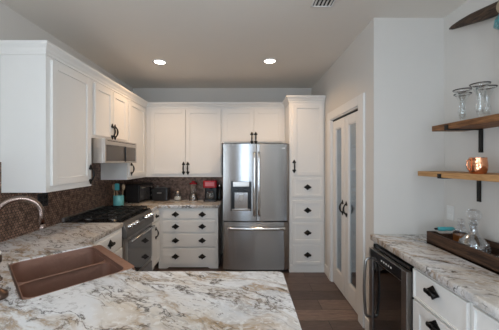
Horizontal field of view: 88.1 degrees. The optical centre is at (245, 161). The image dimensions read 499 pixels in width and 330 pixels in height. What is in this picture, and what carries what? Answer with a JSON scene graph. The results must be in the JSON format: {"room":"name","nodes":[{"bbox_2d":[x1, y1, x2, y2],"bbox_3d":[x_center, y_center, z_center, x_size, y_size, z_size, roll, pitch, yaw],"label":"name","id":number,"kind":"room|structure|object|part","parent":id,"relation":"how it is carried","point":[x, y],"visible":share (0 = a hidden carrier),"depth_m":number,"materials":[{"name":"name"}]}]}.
{"room":"kitchen","nodes":[
{"label":"kitchen","id":0,"kind":"room"},
{"bbox_2d":[0,1,132,272],"bbox_3d":[-1.930,0.145,0.550,0.100,2.750,7.700,0,0,0],"label":"wall","id":1,"kind":"structure","parent":0,"point":[13,26],"depth_m":2.22,"materials":[{"name":"paint"}]},
{"bbox_2d":[37,192,47,206],"bbox_3d":[-1.863,0.348,2.370,0.009,0.124,0.124,0,0,0],"label":"outlet","id":2,"kind":"object","parent":1,"relation":"attached to","point":[42,198],"visible":0.79,"depth_m":2.37,"materials":[{"name":"black plastic"}]},
{"bbox_2d":[40,195,46,203],"bbox_3d":[-1.861,0.348,2.370,0.004,0.076,0.086,0,0,0],"label":"socket","id":3,"kind":"object","parent":2,"relation":"attached to","point":[43,198],"depth_m":2.37,"materials":[{"name":"black plastic"}]},
{"bbox_2d":[0,55,94,192],"bbox_3d":[-1.671,-0.307,2.263,0.415,1.085,0.585,0,0,0],"label":"upper cabinet","id":4,"kind":"object","parent":1,"relation":"attached to","point":[45,103],"visible":1,"depth_m":1.97,"materials":[{"name":"white paint"}]},
{"bbox_3d":[-1.520,-0.305,2.265,0.020,0.980,0.500,0,0,0],"label":"door","id":5,"kind":"part","parent":4,"relation":"part of","materials":[{"name":"white paint"}]},
{"bbox_3d":[-1.488,0.120,2.500,0.049,0.194,0.051,0,0,0],"label":"handle","id":6,"kind":"part","parent":4,"relation":"part of","materials":[{"name":"black metal"}]},
{"bbox_2d":[0,40,325,107],"bbox_3d":[-0.398,-0.865,2.948,2.965,0.090,2.044,0,0,0],"label":"trim","id":7,"kind":"structure","parent":4,"relation":"attached to","point":[7,47],"depth_m":2.84,"materials":[{"name":"white paint"}]},
{"bbox_2d":[0,162,133,241],"bbox_3d":[-1.874,0.310,2.300,0.012,0.620,4.000,0,0,0],"label":"backsplash","id":8,"kind":"structure","parent":1,"relation":"attached to","point":[19,218],"depth_m":2.54,"materials":[{"name":"tile"}]},
{"bbox_2d":[91,79,126,141],"bbox_3d":[-1.671,-0.546,2.937,0.415,0.608,0.760,0,0,0],"label":"upper cabinet","id":9,"kind":"object","parent":1,"relation":"attached to","point":[108,107],"visible":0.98,"depth_m":2.83,"materials":[{"name":"white paint"}]},
{"bbox_3d":[-1.520,-0.534,2.760,0.020,0.525,0.345,0,0,0],"label":"door","id":10,"kind":"part","parent":9,"relation":"part of","materials":[{"name":"white paint"}]},
{"bbox_2d":[91,138,135,162],"bbox_3d":[-1.631,-0.113,2.946,0.469,0.250,0.742,0,0,0],"label":"microwave","id":11,"kind":"object","parent":9,"relation":"attached to","point":[103,150],"visible":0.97,"depth_m":2.70,"materials":[{"name":"silver metal"}]},
{"bbox_3d":[-1.420,-0.092,2.801,0.020,0.164,0.398,0,0,0],"label":"door glass","id":12,"kind":"part","parent":11,"relation":"part of","materials":[{"name":"grey glass"}]},
{"bbox_3d":[-1.420,-0.092,3.154,0.020,0.164,0.283,0,0,0],"label":"control panel","id":13,"kind":"part","parent":11,"relation":"part of","materials":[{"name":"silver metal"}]},
{"bbox_3d":[-1.488,-0.342,2.907,0.049,0.183,0.051,0,0,0],"label":"handle","id":14,"kind":"part","parent":9,"relation":"part of","materials":[{"name":"black metal"}]},
{"bbox_3d":[-1.488,-0.342,2.967,0.049,0.183,0.051,0,0,0],"label":"handle","id":15,"kind":"part","parent":9,"relation":"part of","materials":[{"name":"black metal"}]},
{"bbox_3d":[-1.520,-0.534,3.115,0.020,0.525,0.345,0,0,0],"label":"door","id":16,"kind":"part","parent":9,"relation":"part of","materials":[{"name":"white paint"}]},
{"bbox_2d":[101,98,145,179],"bbox_3d":[-1.671,-0.310,3.808,0.415,1.080,0.978,0,0,0],"label":"upper cabinet","id":17,"kind":"object","parent":1,"relation":"attached to","point":[136,114],"visible":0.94,"depth_m":3.48,"materials":[{"name":"white paint"}]},
{"bbox_3d":[-1.520,-0.302,3.609,0.020,0.995,0.520,0,0,0],"label":"door","id":18,"kind":"part","parent":17,"relation":"part of","materials":[{"name":"white paint"}]},
{"bbox_2d":[0,0,467,87],"bbox_3d":[1.660,-1.280,0.550,7.280,0.100,7.700,0,0,0],"label":"ceiling","id":19,"kind":"structure","parent":0,"point":[202,43],"depth_m":2.47,"materials":[{"name":"paint"}]},
{"bbox_2d":[152,59,166,64],"bbox_3d":[-1.060,-1.226,3.170,0.176,0.008,0.176,0,0,0],"label":"recessed light","id":20,"kind":"object","parent":19,"relation":"in","point":[156,61],"visible":1,"depth_m":3.15,"materials":[{"name":"white paint"}]},
{"bbox_2d":[263,58,276,63],"bbox_3d":[0.290,-1.226,3.140,0.176,0.008,0.176,0,0,0],"label":"recessed light","id":21,"kind":"object","parent":19,"relation":"in","point":[268,60],"visible":1,"depth_m":3.14,"materials":[{"name":"white paint"}]},
{"bbox_2d":[311,0,335,6],"bbox_3d":[0.595,-1.226,1.875,0.170,0.008,0.330,0,0,0],"label":"ceiling vent","id":22,"kind":"object","parent":19,"relation":"in","point":[316,3],"visible":1,"depth_m":1.99,"materials":[{"name":"white metal"}]},
{"bbox_2d":[133,88,355,252],"bbox_3d":[0.360,0.145,4.350,4.480,2.750,0.100,0,0,0],"label":"wall","id":23,"kind":"structure","parent":0,"point":[148,94],"depth_m":4.30,"materials":[{"name":"paint"}]},
{"bbox_2d":[134,176,222,198],"bbox_3d":[-1.114,0.410,4.294,1.508,0.420,0.012,0,0,0],"label":"backsplash","id":24,"kind":"structure","parent":23,"relation":"attached to","point":[181,184],"depth_m":4.29,"materials":[{"name":"tile"}]},
{"bbox_2d":[146,108,222,176],"bbox_3d":[-0.951,-0.310,4.091,1.155,1.080,0.415,0,0,0],"label":"upper cabinet","id":25,"kind":"object","parent":23,"relation":"attached to","point":[180,142],"visible":0.98,"depth_m":3.94,"materials":[{"name":"white paint"}]},
{"bbox_3d":[-1.188,-0.310,3.940,0.530,0.980,0.020,0,0,0],"label":"door","id":26,"kind":"part","parent":25,"relation":"part of","materials":[{"name":"white paint"}]},
{"bbox_3d":[-0.650,-0.310,3.940,0.525,0.980,0.020,0,0,0],"label":"door","id":27,"kind":"part","parent":25,"relation":"part of","materials":[{"name":"white paint"}]},
{"bbox_2d":[222,108,284,144],"bbox_3d":[0.112,-0.560,4.091,0.966,0.579,0.415,0,0,0],"label":"upper cabinet","id":28,"kind":"object","parent":23,"relation":"attached to","point":[256,126],"visible":0.98,"depth_m":3.94,"materials":[{"name":"white paint"}]},
{"bbox_3d":[-0.114,-0.555,3.940,0.455,0.490,0.020,0,0,0],"label":"door","id":29,"kind":"part","parent":28,"relation":"part of","materials":[{"name":"white paint"}]},
{"bbox_3d":[0.339,-0.555,3.940,0.430,0.490,0.020,0,0,0],"label":"door","id":30,"kind":"part","parent":28,"relation":"part of","materials":[{"name":"white paint"}]},
{"bbox_2d":[152,253,364,329],"bbox_3d":[1.660,1.570,0.550,7.280,0.100,7.700,0,0,0],"label":"floor","id":31,"kind":"structure","parent":0,"point":[319,304],"depth_m":2.85,"materials":[{"name":"brown wood"}]},
{"bbox_2d":[94,228,121,257],"bbox_3d":[-1.517,1.087,2.321,0.667,0.865,0.553,0,0,0],"label":"base cabinet","id":32,"kind":"object","parent":31,"relation":"on","point":[112,242],"visible":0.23,"depth_m":2.41,"materials":[{"name":"white paint"}]},
{"bbox_3d":[-1.213,0.745,2.335,0.035,0.085,0.090,0,0,0],"label":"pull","id":33,"kind":"part","parent":32,"relation":"part of","materials":[{"name":"black metal"}]},
{"bbox_3d":[-1.240,1.125,2.322,0.020,0.550,0.495,0,0,0],"label":"door","id":34,"kind":"part","parent":32,"relation":"part of","materials":[{"name":"white paint"}]},
{"bbox_2d":[62,205,154,270],"bbox_3d":[-1.513,1.039,2.983,0.698,0.962,0.759,0,0,0],"label":"gas range","id":35,"kind":"object","parent":31,"relation":"on","point":[137,221],"visible":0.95,"depth_m":2.87,"materials":[{"name":"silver metal"}]},
{"bbox_2d":[62,208,149,222],"bbox_3d":[-1.552,0.615,2.984,0.615,0.020,0.758,0,0,0],"label":"cooktop","id":36,"kind":"object","parent":35,"relation":"in","point":[141,213],"depth_m":2.76,"materials":[{"name":"black ceramic"}]},
{"bbox_3d":[-1.235,1.026,2.984,0.030,0.488,0.746,0,0,0],"label":"oven door","id":37,"kind":"part","parent":35,"relation":"part of","materials":[{"name":"silver metal"}]},
{"bbox_3d":[-1.225,0.695,2.984,0.050,0.160,0.758,0,0,0],"label":"control panel","id":38,"kind":"part","parent":35,"relation":"part of","materials":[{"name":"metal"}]},
{"bbox_3d":[-1.232,1.020,2.997,0.027,0.420,0.643,0,0,0],"label":"glass","id":39,"kind":"part","parent":35,"relation":"part of","materials":[{"name":"grey glass"}]},
{"bbox_3d":[-1.194,0.820,2.984,0.062,0.023,0.658,0,0,0],"label":"handle","id":40,"kind":"part","parent":35,"relation":"part of","materials":[{"name":"silver metal"}]},
{"bbox_3d":[-1.236,1.350,2.984,0.028,0.140,0.746,0,0,0],"label":"warming drawer","id":41,"kind":"part","parent":35,"relation":"part of","materials":[{"name":"silver metal"}]},
{"bbox_2d":[151,208,159,269],"bbox_3d":[-1.520,1.087,3.530,0.673,0.865,0.316,0,0,0],"label":"base cabinet","id":42,"kind":"object","parent":31,"relation":"on","point":[155,257],"visible":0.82,"depth_m":3.53,"materials":[{"name":"white paint"}]},
{"bbox_3d":[-1.240,0.748,3.532,0.020,0.145,0.280,0,0,0],"label":"drawer","id":43,"kind":"part","parent":42,"relation":"part of","materials":[{"name":"white paint"}]},
{"bbox_2d":[159,203,221,267],"bbox_3d":[-0.824,1.087,3.963,0.848,0.865,0.655,0,0,0],"label":"base cabinet","id":44,"kind":"object","parent":31,"relation":"on","point":[189,237],"visible":0.99,"depth_m":3.67,"materials":[{"name":"white paint"}]},
{"bbox_2d":[124,199,222,210],"bbox_3d":[-1.126,0.632,3.828,1.482,0.045,0.919,0,0,0],"label":"countertop","id":45,"kind":"structure","parent":44,"relation":"on","point":[183,203],"depth_m":3.70,"materials":[{"name":"beige stone"}]},
{"bbox_2d":[113,195,123,205],"bbox_3d":[-1.705,0.528,3.452,0.132,0.164,0.131,0,0,0],"label":"utensil crock","id":46,"kind":"object","parent":45,"relation":"on","point":[118,200],"visible":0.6,"depth_m":3.40,"materials":[{"name":"teal ceramic"}]},
{"bbox_2d":[126,183,152,202],"bbox_3d":[-1.632,0.472,4.003,0.257,0.275,0.380,0,0,10],"label":"toaster oven","id":47,"kind":"object","parent":45,"relation":"on","point":[136,192],"visible":0.97,"depth_m":3.83,"materials":[{"name":"black metal"}]},
{"bbox_3d":[-1.544,0.462,3.949,0.010,0.205,0.265,0,0,10],"label":"door","id":48,"kind":"part","parent":47,"relation":"part of","materials":[{"name":"black glass"}]},
{"bbox_2d":[152,186,169,200],"bbox_3d":[-1.345,0.492,4.083,0.260,0.236,0.183,0,0,0],"label":"toaster","id":49,"kind":"object","parent":45,"relation":"on","point":[158,193],"visible":1,"depth_m":4.00,"materials":[{"name":"black plastic"}]},
{"bbox_2d":[174,190,181,199],"bbox_3d":[-1.080,0.530,4.080,0.120,0.160,0.119,0,0,0],"label":"glass jar","id":50,"kind":"object","parent":45,"relation":"on","point":[177,191],"visible":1,"depth_m":4.05,"materials":[{"name":"glass"}]},
{"bbox_2d":[189,181,197,200],"bbox_3d":[-0.835,0.455,4.089,0.136,0.310,0.138,0,0,0],"label":"blender","id":51,"kind":"object","parent":45,"relation":"on","point":[193,197],"visible":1,"depth_m":4.04,"materials":[{"name":"silver metal"}]},
{"bbox_2d":[203,180,217,201],"bbox_3d":[-0.555,0.447,4.062,0.210,0.325,0.286,0,0,0],"label":"coffee maker","id":52,"kind":"object","parent":45,"relation":"on","point":[211,186],"visible":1,"depth_m":3.99,"materials":[{"name":"black plastic"}]},
{"bbox_2d":[218,184,221,200],"bbox_3d":[-0.418,0.479,4.090,0.066,0.262,0.065,0,0,0],"label":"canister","id":53,"kind":"object","parent":45,"relation":"on","point":[219,185],"visible":1,"depth_m":4.06,"materials":[{"name":"black plastic"}]},
{"bbox_3d":[-0.813,1.344,3.680,0.760,0.235,0.020,0,0,0],"label":"drawer","id":54,"kind":"part","parent":44,"relation":"part of","materials":[{"name":"white paint"}]},
{"bbox_3d":[-0.813,1.116,3.680,0.760,0.193,0.020,0,0,0],"label":"drawer","id":55,"kind":"part","parent":44,"relation":"part of","materials":[{"name":"white paint"}]},
{"bbox_3d":[-0.813,0.917,3.680,0.760,0.176,0.020,0,0,0],"label":"drawer","id":56,"kind":"part","parent":44,"relation":"part of","materials":[{"name":"white paint"}]},
{"bbox_3d":[-0.813,0.745,3.680,0.760,0.140,0.020,0,0,0],"label":"drawer","id":57,"kind":"part","parent":44,"relation":"part of","materials":[{"name":"white paint"}]},
{"bbox_2d":[223,143,288,269],"bbox_3d":[0.140,0.632,3.849,0.904,1.776,0.833,0,0,0],"label":"refrigerator","id":58,"kind":"object","parent":31,"relation":"on","point":[255,178],"visible":1,"depth_m":3.51,"materials":[{"name":"silver metal"}]},
{"bbox_3d":[-0.086,0.279,3.544,0.452,1.053,0.078,0,0,0],"label":"door","id":59,"kind":"part","parent":58,"relation":"part of","materials":[{"name":"silver metal"}]},
{"bbox_3d":[-0.067,0.301,3.530,0.220,0.067,0.050,0,0,0],"label":"control panel","id":60,"kind":"part","parent":58,"relation":"part of","materials":[{"name":"silver metal"}]},
{"bbox_3d":[-0.067,0.532,3.553,0.180,0.225,0.016,0,0,0],"label":"plate","id":61,"kind":"part","parent":58,"relation":"part of","materials":[{"name":"silver metal"}]},
{"bbox_3d":[0.113,0.300,3.472,0.038,0.884,0.073,0,0,0],"label":"handle","id":62,"kind":"part","parent":58,"relation":"part of","materials":[{"name":"silver metal"}]},
{"bbox_3d":[0.140,1.145,3.544,0.904,0.650,0.078,0,0,0],"label":"freezer drawer","id":63,"kind":"part","parent":58,"relation":"part of","materials":[{"name":"silver metal"}]},
{"bbox_3d":[0.140,0.898,3.475,0.794,0.040,0.087,0,0,0],"label":"handle","id":64,"kind":"part","parent":58,"relation":"part of","materials":[{"name":"silver metal"}]},
{"bbox_3d":[0.175,0.300,3.472,0.038,0.884,0.073,0,0,0],"label":"handle","id":65,"kind":"part","parent":58,"relation":"part of","materials":[{"name":"silver metal"}]},
{"bbox_3d":[0.369,0.279,3.544,0.446,1.053,0.078,0,0,0],"label":"door","id":66,"kind":"part","parent":58,"relation":"part of","materials":[{"name":"silver metal"}]},
{"bbox_2d":[285,103,324,271],"bbox_3d":[0.841,0.335,3.896,0.487,2.370,0.805,0,0,0],"label":"tall cabinet","id":67,"kind":"object","parent":31,"relation":"on","point":[304,122],"visible":0.99,"depth_m":3.55,"materials":[{"name":"white paint"}]},
{"bbox_3d":[0.851,1.275,3.550,0.417,0.270,0.020,0,0,0],"label":"drawer","id":68,"kind":"part","parent":67,"relation":"part of","materials":[{"name":"white paint"}]},
{"bbox_3d":[0.851,0.971,3.550,0.417,0.270,0.020,0,0,0],"label":"drawer","id":69,"kind":"part","parent":67,"relation":"part of","materials":[{"name":"white paint"}]},
{"bbox_3d":[0.851,0.663,3.550,0.417,0.270,0.020,0,0,0],"label":"drawer","id":70,"kind":"part","parent":67,"relation":"part of","materials":[{"name":"white paint"}]},
{"bbox_3d":[0.851,0.345,3.550,0.417,0.270,0.020,0,0,0],"label":"drawer","id":71,"kind":"part","parent":67,"relation":"part of","materials":[{"name":"white paint"}]},
{"bbox_3d":[0.851,-0.305,3.550,0.417,0.980,0.020,0,0,0],"label":"door","id":72,"kind":"part","parent":67,"relation":"part of","materials":[{"name":"white paint"}]},
{"bbox_2d":[363,244,413,329],"bbox_3d":[1.313,1.107,1.938,0.666,0.825,0.512,0,0,0],"label":"wine cooler","id":73,"kind":"object","parent":31,"relation":"on","point":[391,297],"visible":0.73,"depth_m":1.92,"materials":[{"name":"black metal"}]},
{"bbox_3d":[1.019,1.050,2.166,0.079,0.522,0.023,0,0,0],"label":"handle","id":74,"kind":"part","parent":73,"relation":"part of","materials":[{"name":"silver metal"}]},
{"bbox_3d":[1.050,0.761,1.953,0.012,0.073,0.426,0,0,0],"label":"control panel","id":75,"kind":"part","parent":73,"relation":"part of","materials":[{"name":"black metal"}]},
{"bbox_3d":[1.059,1.097,1.938,0.010,0.585,0.396,0,0,0],"label":"glass","id":76,"kind":"part","parent":73,"relation":"part of","materials":[{"name":"black glass"}]},
{"bbox_2d":[413,267,473,329],"bbox_3d":[1.360,1.091,1.457,0.650,0.858,0.438,0,0,0],"label":"bar cabinet","id":77,"kind":"object","parent":31,"relation":"on","point":[436,306],"visible":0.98,"depth_m":1.45,"materials":[{"name":"white paint"}]},
{"bbox_3d":[1.053,0.748,1.476,0.035,0.082,0.100,0,0,0],"label":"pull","id":78,"kind":"part","parent":77,"relation":"part of","materials":[{"name":"black metal"}]},
{"bbox_3d":[1.053,0.932,1.456,0.035,0.082,0.100,0,0,0],"label":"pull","id":79,"kind":"part","parent":77,"relation":"part of","materials":[{"name":"black metal"}]},
{"bbox_3d":[1.080,1.140,1.453,0.020,0.520,0.406,0,0,0],"label":"door","id":80,"kind":"part","parent":77,"relation":"part of","materials":[{"name":"white paint"}]},
{"bbox_2d":[472,304,498,329],"bbox_3d":[1.354,1.091,0.866,0.662,0.858,0.740,0,0,0],"label":"bar cabinet","id":81,"kind":"object","parent":31,"relation":"on","point":[481,320],"visible":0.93,"depth_m":1.18,"materials":[{"name":"white paint"}]},
{"bbox_2d":[370,234,498,318],"bbox_3d":[1.373,0.638,1.274,0.631,0.047,1.848,0,0,0],"label":"countertop","id":82,"kind":"structure","parent":81,"relation":"on","point":[474,283],"depth_m":1.49,"materials":[{"name":"beige stone"}]},
{"bbox_2d":[427,231,498,274],"bbox_3d":[1.506,0.570,1.525,0.262,0.090,0.880,0,0,0],"label":"wooden tray","id":83,"kind":"object","parent":82,"relation":"on","point":[444,241],"visible":0.87,"depth_m":1.69,"materials":[{"name":"brown wood"}]},
{"bbox_2d":[434,227,459,230],"bbox_3d":[1.524,0.506,1.956,0.192,0.034,0.034,0,0,0],"label":"bottle opener","id":84,"kind":"object","parent":83,"relation":"on","point":[437,228],"visible":1,"depth_m":1.94,"materials":[{"name":"teal plastic"}]},
{"bbox_3d":[1.513,0.506,1.956,0.130,0.034,0.034,0,0,0],"label":"handle","id":85,"kind":"part","parent":84,"relation":"part of","materials":[{"name":"teal plastic"}]},
{"bbox_2d":[453,222,468,245],"bbox_3d":[1.545,0.504,1.855,0.076,0.194,0.076,0,0,0],"label":"decanter","id":86,"kind":"object","parent":83,"relation":"in","point":[456,236],"visible":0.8,"depth_m":1.83,"materials":[{"name":"clear glass"}]},
{"bbox_2d":[459,209,489,253],"bbox_3d":[1.500,0.456,1.700,0.173,0.290,0.171,0,0,0],"label":"decanter","id":87,"kind":"object","parent":83,"relation":"in","point":[474,209],"visible":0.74,"depth_m":1.69,"materials":[{"name":"clear glass"}]},
{"bbox_3d":[-0.170,1.087,1.133,0.660,0.865,0.667,0,0,0],"label":"cabinet","id":88,"kind":"object","parent":31,"relation":"on","visible":0},
{"bbox_2d":[0,223,301,329],"bbox_3d":[-0.831,0.632,1.509,2.072,0.045,2.178,0,0,0],"label":"countertop","id":89,"kind":"structure","parent":88,"relation":"on","point":[130,299],"depth_m":1.15,"materials":[{"name":"beige stone"}]},
{"bbox_2d":[0,251,8,300],"bbox_3d":[-1.123,0.502,1.171,0.072,0.216,0.120,0,0,-38],"label":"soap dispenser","id":90,"kind":"object","parent":89,"relation":"on","point":[4,293],"visible":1,"depth_m":1.15,"materials":[{"name":"brown"}]},
{"bbox_2d":[0,196,46,280],"bbox_3d":[-1.222,0.396,1.380,0.240,0.428,0.109,0,0,-25],"label":"gooseneck faucet","id":91,"kind":"object","parent":89,"relation":"on","point":[41,215],"visible":1,"depth_m":1.41,"materials":[{"name":"silver metal"}]},
{"bbox_3d":[-1.217,0.386,1.387,0.220,0.408,0.029,0,0,-43],"label":"spout","id":92,"kind":"part","parent":91,"relation":"part of","materials":[{"name":"silver metal"}]},
{"bbox_2d":[9,245,134,299],"bbox_3d":[-1.036,0.752,1.532,0.604,0.276,0.505,0,0,43],"label":"sink","id":93,"kind":"object","parent":89,"relation":"in","point":[36,277],"visible":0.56,"depth_m":1.61,"materials":[{"name":"brown metal"}]},
{"bbox_3d":[-1.165,0.750,1.619,0.286,0.208,0.444,0,0,43],"label":"bowl","id":94,"kind":"part","parent":93,"relation":"part of","materials":[{"name":"orange metal"}]},
{"bbox_3d":[-0.941,0.750,1.410,0.286,0.208,0.444,0,0,43],"label":"bowl","id":95,"kind":"part","parent":93,"relation":"part of","materials":[{"name":"orange metal"}]},
{"bbox_2d":[311,18,386,319],"bbox_3d":[1.145,0.145,3.250,0.110,2.750,2.100,0,0,0],"label":"wall","id":96,"kind":"structure","parent":0,"point":[361,68],"depth_m":2.28,"materials":[{"name":"paint"}]},
{"bbox_2d":[333,117,344,296],"bbox_3d":[1.096,0.500,3.079,0.082,2.015,0.387,0,0,0],"label":"pantry door","id":97,"kind":"structure","parent":96,"relation":"in","point":[338,276],"depth_m":3.11,"materials":[{"name":"white paint"}]},
{"bbox_2d":[333,109,357,121],"bbox_3d":[1.147,-0.520,2.880,0.085,0.020,0.784,0,0,0],"label":"trim","id":98,"kind":"structure","parent":96,"relation":"attached to","point":[356,109],"depth_m":2.84,"materials":[{"name":"black metal"}]},
{"bbox_2d":[327,93,364,327],"bbox_3d":[1.135,0.443,2.880,0.130,2.155,1.040,0,0,0],"label":"trim","id":99,"kind":"structure","parent":96,"relation":"attached to","point":[358,102],"depth_m":2.64,"materials":[{"name":"white paint"}]},
{"bbox_2d":[342,111,357,313],"bbox_3d":[1.096,0.500,2.682,0.082,2.015,0.387,0,0,0],"label":"pantry door","id":100,"kind":"structure","parent":96,"relation":"in","point":[351,293],"depth_m":2.76,"materials":[{"name":"white paint"}]},
{"bbox_3d":[1.080,0.518,2.825,0.049,0.178,0.051,0,0,0],"label":"handle","id":101,"kind":"part","parent":100,"relation":"part of","materials":[{"name":"black metal"}]},
{"bbox_2d":[365,316,368,329],"bbox_3d":[1.083,1.460,2.273,0.014,0.120,0.143,0,0,0],"label":"baseboard","id":102,"kind":"structure","parent":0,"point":[366,318],"depth_m":2.30,"materials":[{"name":"white paint"}]},
{"bbox_2d":[387,18,443,233],"bbox_3d":[1.900,0.145,2.255,1.400,2.750,0.110,0,0,0],"label":"wall","id":103,"kind":"structure","parent":0,"point":[415,46],"depth_m":2.20,"materials":[{"name":"paint"}]},
{"bbox_2d":[444,0,498,242],"bbox_3d":[1.740,0.145,1.225,0.100,2.750,1.950,0,0,0],"label":"wall","id":104,"kind":"structure","parent":0,"point":[471,52],"depth_m":1.94,"materials":[{"name":"paint"}]},
{"bbox_2d":[447,205,453,220],"bbox_3d":[1.686,0.420,2.130,0.008,0.116,0.072,0,0,0],"label":"outlet","id":105,"kind":"object","parent":104,"relation":"attached to","point":[450,209],"visible":1,"depth_m":2.12,"materials":[{"name":"white plastic"}]},
{"bbox_2d":[418,171,498,201],"bbox_3d":[1.541,0.180,1.327,0.296,0.213,1.555,0,0,0],"label":"shelf","id":106,"kind":"object","parent":104,"relation":"attached to","point":[492,177],"visible":1,"depth_m":1.76,"materials":[{"name":"brown wood"}]},
{"bbox_2d":[466,157,488,173],"bbox_3d":[1.449,0.023,1.618,0.105,0.102,0.097,0,0,41],"label":"copper mug","id":107,"kind":"object","parent":106,"relation":"on","point":[474,165],"visible":1,"depth_m":1.58,"materials":[{"name":"brown metal"}]},
{"bbox_2d":[432,114,498,152],"bbox_3d":[1.561,-0.172,1.275,0.256,0.209,1.450,0,0,0],"label":"shelf","id":108,"kind":"object","parent":104,"relation":"attached to","point":[490,121],"visible":1,"depth_m":1.76,"materials":[{"name":"brown wood"}]},
{"bbox_2d":[453,87,471,116],"bbox_3d":[1.500,-0.390,1.790,0.108,0.224,0.108,0,0,0],"label":"stemmed glass","id":109,"kind":"object","parent":108,"relation":"on","point":[467,87],"visible":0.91,"depth_m":1.77,"materials":[{"name":"clear glass"}]},
{"bbox_2d":[453,92,471,104],"bbox_3d":[1.595,-0.390,1.900,0.108,0.224,0.108,0,0,0],"label":"stemmed glass","id":110,"kind":"object","parent":108,"relation":"on","point":[462,92],"visible":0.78,"depth_m":1.88,"materials":[{"name":"clear glass"}]},
{"bbox_2d":[469,81,490,115],"bbox_3d":[1.500,-0.390,1.655,0.108,0.224,0.108,0,0,0],"label":"stemmed glass","id":111,"kind":"object","parent":108,"relation":"on","point":[489,82],"visible":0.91,"depth_m":1.65,"materials":[{"name":"clear glass"}]},
{"bbox_2d":[476,85,497,108],"bbox_3d":[1.610,-0.390,1.725,0.108,0.224,0.108,0,0,0],"label":"stemmed glass","id":112,"kind":"object","parent":108,"relation":"on","point":[485,85],"visible":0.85,"depth_m":1.72,"materials":[{"name":"clear glass"}]},
{"bbox_2d":[449,1,498,29],"bbox_3d":[1.620,-0.776,1.470,0.130,0.592,1.172,0,0,0],"label":"skull","id":113,"kind":"object","parent":104,"relation":"attached to","point":[492,10],"visible":1,"depth_m":1.73,"materials":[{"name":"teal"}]}
]}

